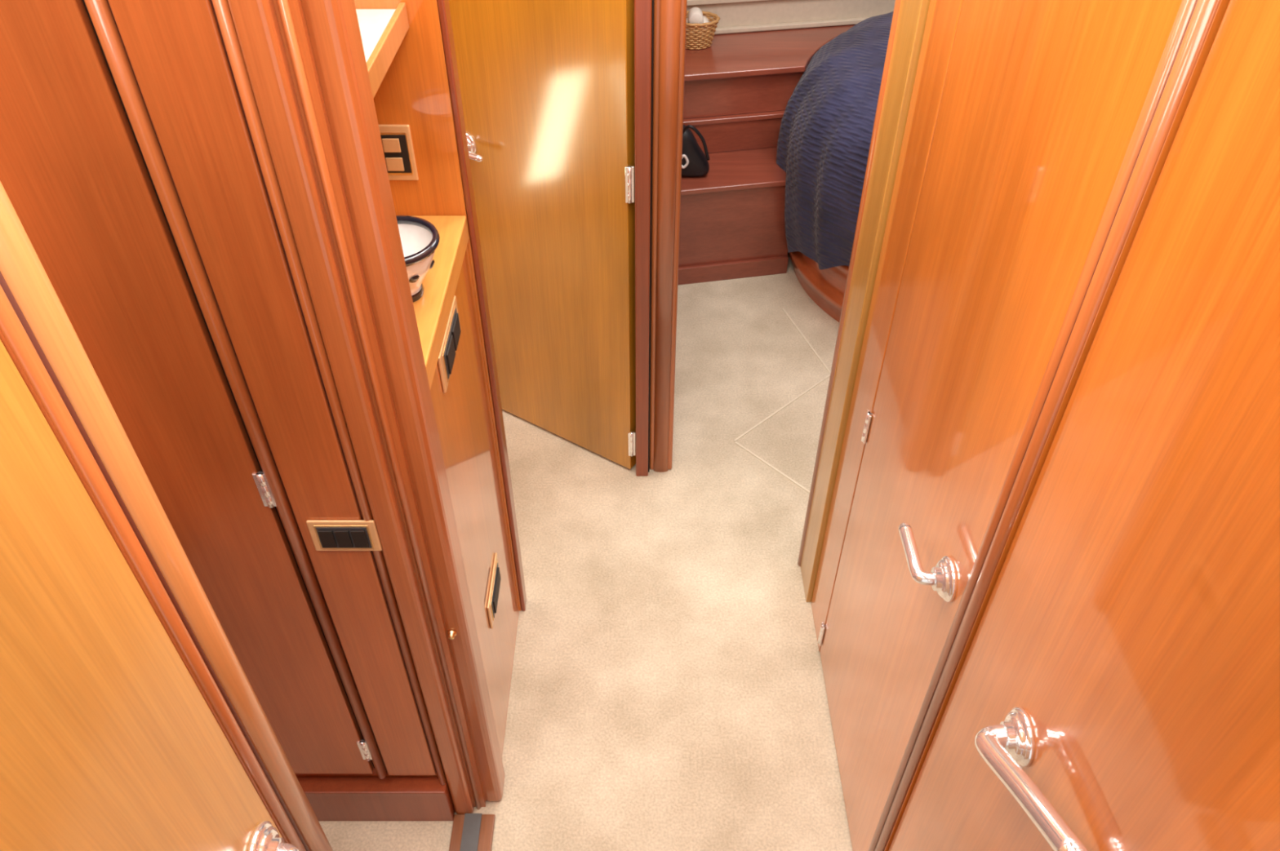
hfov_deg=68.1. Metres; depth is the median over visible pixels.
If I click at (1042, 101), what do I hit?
leaf
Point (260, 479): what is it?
hinge knuckle
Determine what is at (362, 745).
hinge knuckle
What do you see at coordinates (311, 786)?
baseboard
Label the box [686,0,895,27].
wall
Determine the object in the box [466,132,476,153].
rose
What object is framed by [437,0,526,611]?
trim
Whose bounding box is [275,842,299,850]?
lever
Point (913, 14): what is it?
jamb edge
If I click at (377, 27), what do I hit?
shelf
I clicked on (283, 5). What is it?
bead
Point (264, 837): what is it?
rose
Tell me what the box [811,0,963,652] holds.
door frame
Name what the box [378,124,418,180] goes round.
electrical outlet
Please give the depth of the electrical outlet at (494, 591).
1.88 m
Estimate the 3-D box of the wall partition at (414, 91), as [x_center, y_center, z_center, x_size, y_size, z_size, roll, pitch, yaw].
[-0.857,-0.351,1.618,1.132,2.147,0.035,0,42,0]
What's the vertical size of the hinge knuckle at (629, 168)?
0.086 m
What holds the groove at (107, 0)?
attached to the wall
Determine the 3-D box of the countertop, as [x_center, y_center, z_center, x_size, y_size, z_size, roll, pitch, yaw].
[-0.621,-0.197,1.450,0.658,0.045,0.419,0,42,0]
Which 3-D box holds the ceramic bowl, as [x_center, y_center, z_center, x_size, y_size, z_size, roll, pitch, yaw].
[-0.353,-0.233,1.384,0.132,0.095,0.132,0,42,0]
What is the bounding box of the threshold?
[448,813,495,850]
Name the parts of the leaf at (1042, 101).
hinge, hinge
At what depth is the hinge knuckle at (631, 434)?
2.60 m
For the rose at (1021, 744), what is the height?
0.063 m
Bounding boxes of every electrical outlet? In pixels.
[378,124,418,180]
[437,295,461,392]
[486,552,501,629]
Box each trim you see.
[0,329,288,844]
[84,0,387,779]
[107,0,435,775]
[212,0,446,785]
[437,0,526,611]
[868,0,1196,850]
[875,0,1220,850]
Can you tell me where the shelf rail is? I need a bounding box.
[714,17,869,34]
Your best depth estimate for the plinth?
1.90 m
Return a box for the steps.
[678,24,854,284]
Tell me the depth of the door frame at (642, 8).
2.11 m
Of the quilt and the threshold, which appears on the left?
the threshold
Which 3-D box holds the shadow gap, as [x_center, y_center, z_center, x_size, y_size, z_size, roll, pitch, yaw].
[-0.513,-0.068,1.175,0.005,1.972,0.007,0,42,0]
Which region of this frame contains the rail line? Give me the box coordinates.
[686,0,764,5]
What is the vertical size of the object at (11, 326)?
2.147 m
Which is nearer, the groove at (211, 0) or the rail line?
the groove at (211, 0)
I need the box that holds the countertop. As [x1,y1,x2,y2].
[408,215,469,389]
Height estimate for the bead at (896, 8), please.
2.147 m
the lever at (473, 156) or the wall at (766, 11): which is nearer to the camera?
the lever at (473, 156)
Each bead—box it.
[0,181,333,850]
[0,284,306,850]
[276,0,481,809]
[797,0,901,567]
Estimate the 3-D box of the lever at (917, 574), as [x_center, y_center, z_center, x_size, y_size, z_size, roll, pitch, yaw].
[0.393,0.179,1.327,0.044,0.018,0.110,0,42,0]
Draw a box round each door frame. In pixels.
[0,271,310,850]
[227,0,504,814]
[272,0,486,807]
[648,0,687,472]
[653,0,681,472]
[811,0,963,652]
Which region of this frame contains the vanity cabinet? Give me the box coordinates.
[355,2,519,758]
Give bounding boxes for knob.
[447,630,457,639]
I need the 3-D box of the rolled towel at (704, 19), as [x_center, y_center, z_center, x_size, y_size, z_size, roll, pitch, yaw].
[0.215,-1.380,3.268,0.051,0.051,0.068,0,42,0]
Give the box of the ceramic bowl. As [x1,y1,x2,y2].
[395,215,439,302]
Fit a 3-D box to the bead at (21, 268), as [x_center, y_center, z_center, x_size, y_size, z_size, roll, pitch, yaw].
[-0.387,0.279,0.923,0.028,2.147,0.036,0,42,0]
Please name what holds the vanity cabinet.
on the floor
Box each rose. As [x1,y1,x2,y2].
[247,821,284,850]
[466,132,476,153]
[930,555,956,602]
[1000,707,1035,767]
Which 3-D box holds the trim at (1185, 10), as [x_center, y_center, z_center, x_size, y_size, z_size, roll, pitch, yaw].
[0.417,0.111,1.108,0.011,2.147,0.017,0,42,0]
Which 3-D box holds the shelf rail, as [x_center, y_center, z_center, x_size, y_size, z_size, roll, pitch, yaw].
[0.883,-1.488,3.464,1.683,0.017,0.022,-7,43,-8]
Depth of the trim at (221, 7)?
1.10 m
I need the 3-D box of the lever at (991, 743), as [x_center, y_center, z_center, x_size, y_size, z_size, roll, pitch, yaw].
[0.391,0.370,0.960,0.049,0.096,0.185,0,42,0]
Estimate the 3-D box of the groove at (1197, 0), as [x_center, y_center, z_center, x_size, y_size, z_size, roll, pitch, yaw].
[0.417,0.119,1.099,0.005,2.147,0.006,0,42,0]
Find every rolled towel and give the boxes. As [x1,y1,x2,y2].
[688,7,703,27]
[695,15,709,35]
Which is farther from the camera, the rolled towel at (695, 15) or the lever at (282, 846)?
the rolled towel at (695, 15)
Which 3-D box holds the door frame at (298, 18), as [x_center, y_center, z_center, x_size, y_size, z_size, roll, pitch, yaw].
[-0.749,-0.017,1.249,0.859,2.147,0.034,0,42,0]
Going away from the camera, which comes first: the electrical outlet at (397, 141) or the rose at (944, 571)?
the rose at (944, 571)
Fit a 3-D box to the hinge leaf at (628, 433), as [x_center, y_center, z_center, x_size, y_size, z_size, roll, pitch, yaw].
[-0.023,0.051,2.602,0.019,0.086,0.005,0,42,0]
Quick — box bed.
[776,10,893,322]
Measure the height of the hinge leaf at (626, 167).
0.086 m
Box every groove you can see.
[106,0,387,773]
[210,0,437,773]
[874,0,1197,850]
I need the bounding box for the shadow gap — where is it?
[82,0,374,768]
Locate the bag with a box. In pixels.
[681,124,709,177]
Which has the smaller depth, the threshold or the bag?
the threshold
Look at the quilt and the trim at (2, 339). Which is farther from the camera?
the quilt
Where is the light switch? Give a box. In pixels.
[306,520,382,551]
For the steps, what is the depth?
3.26 m
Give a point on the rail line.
(690, 2)
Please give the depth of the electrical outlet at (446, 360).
1.43 m
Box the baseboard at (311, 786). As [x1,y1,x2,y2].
[296,777,447,796]
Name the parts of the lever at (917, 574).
handle tip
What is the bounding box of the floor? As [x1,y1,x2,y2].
[319,251,852,850]
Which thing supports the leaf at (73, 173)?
attached to the wall
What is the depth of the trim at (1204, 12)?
0.89 m
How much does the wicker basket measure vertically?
0.120 m
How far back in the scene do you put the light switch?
1.35 m
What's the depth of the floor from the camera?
2.29 m
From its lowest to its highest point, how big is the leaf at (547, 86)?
2.042 m
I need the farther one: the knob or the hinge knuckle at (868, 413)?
the hinge knuckle at (868, 413)
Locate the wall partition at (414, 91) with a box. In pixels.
[354,0,521,611]
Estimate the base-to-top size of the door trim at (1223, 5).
2.147 m
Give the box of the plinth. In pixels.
[306,784,455,822]
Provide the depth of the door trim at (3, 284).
0.70 m
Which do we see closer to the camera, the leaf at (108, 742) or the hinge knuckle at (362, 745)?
the leaf at (108, 742)
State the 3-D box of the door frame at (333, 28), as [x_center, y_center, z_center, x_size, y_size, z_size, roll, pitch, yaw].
[-0.332,-0.025,1.258,0.094,2.147,0.095,0,42,0]
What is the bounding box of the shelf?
[355,8,395,62]
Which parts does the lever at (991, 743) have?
handle tip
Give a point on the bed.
(827, 123)
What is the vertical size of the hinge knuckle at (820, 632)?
0.068 m
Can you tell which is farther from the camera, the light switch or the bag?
the bag
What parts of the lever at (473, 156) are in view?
handle tip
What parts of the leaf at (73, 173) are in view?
hinge, hinge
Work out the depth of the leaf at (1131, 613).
0.76 m
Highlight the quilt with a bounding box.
[776,10,893,270]
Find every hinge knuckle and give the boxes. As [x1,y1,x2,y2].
[256,471,274,508]
[359,739,370,761]
[627,165,631,203]
[630,431,633,456]
[817,623,825,644]
[861,411,871,442]
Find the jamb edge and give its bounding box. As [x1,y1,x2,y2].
[800,0,930,602]
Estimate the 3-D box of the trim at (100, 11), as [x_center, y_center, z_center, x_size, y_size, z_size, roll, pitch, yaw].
[-0.501,-0.058,1.174,0.018,1.986,0.025,0,42,0]
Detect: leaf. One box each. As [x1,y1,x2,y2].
[0,0,373,773]
[0,339,282,850]
[448,0,635,469]
[625,166,634,203]
[627,432,635,456]
[818,0,1182,850]
[888,0,1279,850]
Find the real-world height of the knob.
0.015 m
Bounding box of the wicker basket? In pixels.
[685,7,719,49]
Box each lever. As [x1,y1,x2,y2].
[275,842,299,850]
[468,151,483,162]
[898,522,936,586]
[974,724,1088,850]

